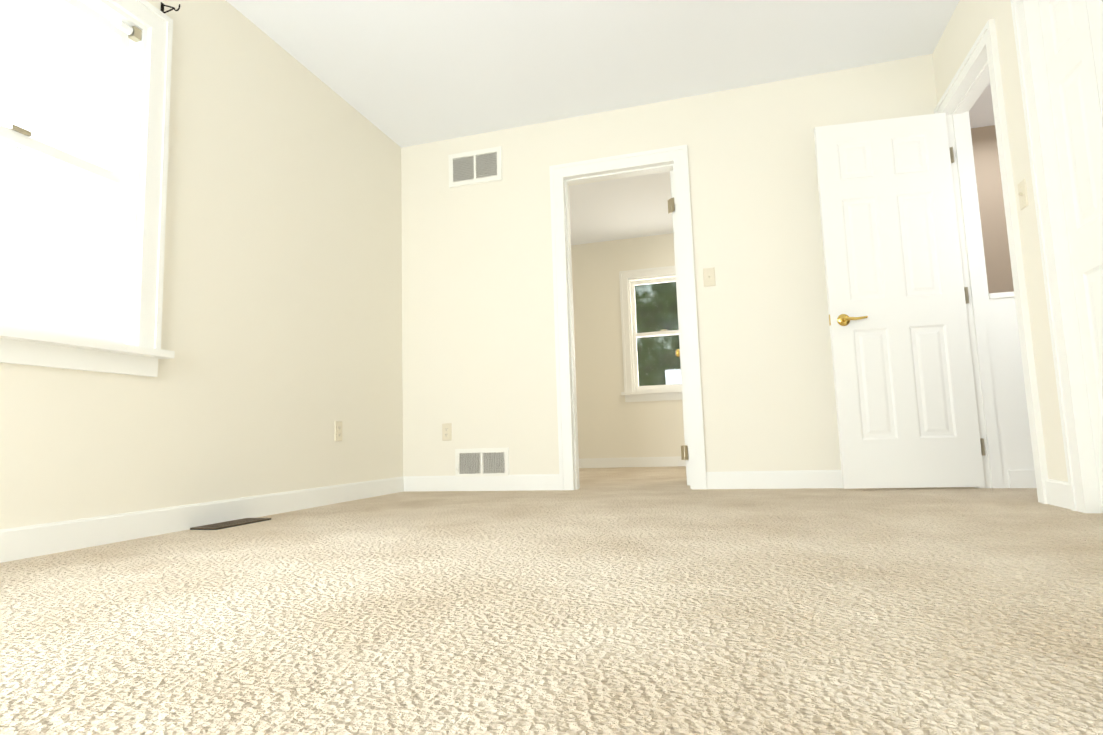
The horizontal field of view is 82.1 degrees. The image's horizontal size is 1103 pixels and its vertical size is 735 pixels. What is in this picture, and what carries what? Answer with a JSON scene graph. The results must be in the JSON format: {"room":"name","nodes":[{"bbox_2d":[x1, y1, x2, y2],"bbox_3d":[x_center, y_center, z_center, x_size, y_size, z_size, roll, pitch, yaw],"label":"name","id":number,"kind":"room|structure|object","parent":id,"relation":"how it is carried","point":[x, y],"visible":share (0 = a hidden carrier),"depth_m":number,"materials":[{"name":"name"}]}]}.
{"room":"empty bedroom","nodes":[
{"label":"empty bedroom","id":0,"kind":"room"},
{"bbox_2d":[0,0,402,528],"bbox_3d":[-1.398,-0.470,3.451,0.120,2.440,7.790,-4,-7,16],"label":"wall","id":1,"kind":"structure","parent":0,"point":[281,333],"depth_m":3.02,"materials":[{"name":"beige paint"}]},
{"bbox_2d":[0,0,174,376],"bbox_3d":[-1.780,-0.762,2.121,0.205,1.516,1.080,-4,-7,16],"label":"window","id":2,"kind":"structure","parent":1,"relation":"in","point":[127,341],"depth_m":2.46,"materials":[{"name":"white wood"}]},
{"bbox_2d":[115,19,141,41],"bbox_3d":[-1.683,-1.344,2.523,0.032,0.044,0.088,-4,-7,16],"label":"bracket","id":3,"kind":"object","parent":2,"relation":"attached to","point":[134,33],"visible":1,"depth_m":2.53,"materials":[{"name":"beige"}]},
{"bbox_2d":[160,2,179,12],"bbox_3d":[-1.587,-1.504,2.642,0.096,0.054,0.014,-4,-7,16],"label":"curtain rod bracket","id":4,"kind":"object","parent":1,"relation":"attached to","point":[162,7],"visible":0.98,"depth_m":2.65,"materials":[{"name":"black metal"}]},
{"bbox_2d":[0,476,403,562],"bbox_3d":[-1.684,0.555,2.000,0.013,0.100,4.820,-4,-7,16],"label":"baseboard","id":5,"kind":"structure","parent":1,"relation":"attached to","point":[23,542],"depth_m":2.50,"materials":[{"name":"white"}]},
{"bbox_2d":[335,421,341,440],"bbox_3d":[-1.222,0.366,3.643,0.008,0.115,0.070,-4,-7,16],"label":"outlet","id":6,"kind":"object","parent":1,"relation":"attached to","point":[338,430],"visible":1,"depth_m":3.64,"materials":[{"name":"beige plastic"}]},
{"bbox_2d":[0,466,1102,734],"bbox_3d":[0.884,0.648,2.659,4.800,0.100,7.790,-4,-7,16],"label":"floor","id":7,"kind":"structure","parent":0,"point":[634,602],"depth_m":1.16,"materials":[{"name":"carpet"}]},
{"bbox_2d":[190,518,270,529],"bbox_3d":[-1.377,0.674,2.736,0.130,0.008,0.320,-4,-7,16],"label":"air vent register","id":8,"kind":"object","parent":7,"relation":"on","point":[228,524],"visible":1,"depth_m":2.69,"materials":[{"name":"black metal"}]},
{"bbox_2d":[226,0,994,244],"bbox_3d":[0.805,-1.875,2.940,4.800,0.100,7.790,-4,-7,16],"label":"ceiling","id":9,"kind":"structure","parent":0,"point":[403,73],"depth_m":3.52,"materials":[{"name":"white paint"}]},
{"bbox_2d":[571,233,684,458],"bbox_3d":[1.198,-0.194,6.671,3.030,2.440,0.120,-4,-7,16],"label":"wall","id":10,"kind":"structure","parent":0,"point":[611,423],"depth_m":6.75,"materials":[{"name":"beige paint"}]},
{"bbox_2d":[579,456,685,467],"bbox_3d":[1.158,0.966,6.495,2.910,0.100,0.013,-4,-7,16],"label":"baseboard","id":11,"kind":"structure","parent":10,"relation":"attached to","point":[632,461],"depth_m":6.58,"materials":[{"name":"white wood"}]},
{"bbox_2d":[619,266,681,401],"bbox_3d":[1.181,-0.355,6.669,0.920,1.406,0.205,-4,-7,16],"label":"window","id":12,"kind":"structure","parent":10,"relation":"in","point":[634,391],"depth_m":6.71,"materials":[{"name":"white wood"}]},
{"bbox_2d":[401,54,937,475],"bbox_3d":[0.602,-0.470,4.015,3.400,2.440,0.120,-4,-7,16],"label":"wall","id":13,"kind":"structure","parent":0,"point":[478,352],"depth_m":3.95,"materials":[{"name":"beige paint"}]},
{"bbox_2d":[442,423,451,440],"bbox_3d":[-0.703,0.432,4.243,0.070,0.115,0.008,-4,-7,16],"label":"outlet","id":14,"kind":"object","parent":13,"relation":"attached to","point":[446,431],"visible":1,"depth_m":4.24,"materials":[{"name":"beige plastic"}]},
{"bbox_2d":[448,146,502,187],"bbox_3d":[-0.529,-1.384,4.374,0.398,0.241,0.014,-4,-7,16],"label":"air vent","id":15,"kind":"object","parent":13,"relation":"in","point":[475,167],"visible":1,"depth_m":4.37,"materials":[{"name":"beige metal"}]},
{"bbox_2d":[404,474,559,490],"bbox_3d":[-0.462,0.754,4.136,1.085,0.100,0.013,-4,-7,16],"label":"baseboard","id":16,"kind":"structure","parent":13,"relation":"attached to","point":[532,482],"depth_m":4.12,"materials":[{"name":"white"}]},
{"bbox_2d":[455,448,509,476],"bbox_3d":[-0.457,0.637,4.144,0.379,0.216,0.019,-4,-7,16],"label":"air vent","id":17,"kind":"object","parent":13,"relation":"in","point":[478,462],"visible":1,"depth_m":4.15,"materials":[{"name":"beige metal"}]},
{"bbox_2d":[549,145,706,489],"bbox_3d":[0.472,-0.302,4.036,0.896,2.118,0.168,-4,-7,16],"label":"door frame","id":18,"kind":"structure","parent":13,"relation":"attached to","point":[563,177],"depth_m":4.01,"materials":[{"name":"white wood"}]},
{"bbox_2d":[668,170,689,484],"bbox_3d":[0.904,-0.243,4.327,0.179,2.015,0.742,-4,-7,16],"label":"door","id":19,"kind":"structure","parent":13,"relation":"in","point":[679,352],"depth_m":4.00,"materials":[{"name":"white paint"}]},
{"bbox_2d":[703,267,715,286],"bbox_3d":[0.957,-0.551,3.845,0.070,0.115,0.018,-4,-7,16],"label":"light switch","id":20,"kind":"object","parent":13,"relation":"attached to","point":[709,276],"visible":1,"depth_m":3.85,"materials":[{"name":"beige plastic"}]},
{"bbox_2d":[706,470,933,488],"bbox_3d":[1.580,0.624,3.543,1.395,0.100,0.013,-4,-7,16],"label":"baseboard","id":21,"kind":"structure","parent":13,"relation":"attached to","point":[799,479],"depth_m":3.62,"materials":[{"name":"white"}]},
{"bbox_2d":[971,125,1013,293],"bbox_3d":[2.930,-0.489,4.510,1.530,2.440,0.120,-4,-7,16],"label":"wall","id":22,"kind":"structure","parent":0,"point":[992,216],"depth_m":4.44,"materials":[{"name":"beige paint"}]},
{"bbox_2d":[932,0,1067,481],"bbox_3d":[1.589,-0.818,1.169,0.120,2.440,5.060,-4,-7,16],"label":"wall","id":23,"kind":"structure","parent":0,"point":[967,22],"depth_m":2.63,"materials":[{"name":"beige paint"}]},
{"bbox_2d":[814,112,984,488],"bbox_3d":[1.864,-0.375,3.414,0.699,2.015,0.171,-4,-7,16],"label":"hall door","id":24,"kind":"structure","parent":23,"relation":"in","point":[904,386],"depth_m":3.40,"materials":[{"name":"white paint"}]},
{"bbox_2d":[934,19,1047,503],"bbox_3d":[2.146,-0.456,3.052,0.144,2.101,0.822,-4,-7,16],"label":"door frame","id":25,"kind":"structure","parent":23,"relation":"attached to","point":[979,70],"depth_m":3.28,"materials":[{"name":"white wood"}]},
{"bbox_2d":[1017,179,1028,209],"bbox_3d":[1.947,-0.717,2.629,0.018,0.115,0.070,-4,-7,16],"label":"light switch","id":26,"kind":"object","parent":23,"relation":"attached to","point":[1022,194],"visible":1,"depth_m":2.62,"materials":[{"name":"beige plastic"}]},
{"bbox_2d":[1010,0,1102,512],"bbox_3d":[1.768,-0.594,1.779,0.144,2.118,1.406,-4,-7,16],"label":"trim","id":27,"kind":"structure","parent":23,"relation":"attached to","point":[1081,467],"depth_m":2.39,"materials":[{"name":"white wood"}]},
{"bbox_2d":[1038,0,1102,506],"bbox_3d":[1.752,-0.549,1.779,0.060,1.985,1.224,-4,-7,16],"label":"door","id":28,"kind":"structure","parent":23,"relation":"in","point":[1072,31],"depth_m":2.25,"materials":[{"name":"white paint"}]},
{"bbox_2d":[989,291,1035,487],"bbox_3d":[2.841,0.087,3.199,1.040,1.012,0.130,-4,-7,16],"label":"wainscoting","id":29,"kind":"structure","parent":0,"point":[1018,444],"depth_m":3.28,"materials":[{"name":"white wood"}]},
{"label":"outside","id":30,"kind":"structure","parent":0,"visible":0},
{"bbox_2d":[0,0,114,329],"bbox_3d":[-2.529,-1.195,5.930,0.001,7.500,14.000,-4,-7,16],"label":"sky","id":31,"kind":"structure","parent":30,"point":[44,248],"depth_m":3.96,"materials":[{"name":"white"}]},
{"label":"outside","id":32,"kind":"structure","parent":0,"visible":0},
{"bbox_2d":[635,282,681,385],"bbox_3d":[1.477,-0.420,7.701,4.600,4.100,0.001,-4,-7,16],"label":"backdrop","id":33,"kind":"structure","parent":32,"point":[650,325],"depth_m":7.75,"materials":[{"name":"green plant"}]}
]}

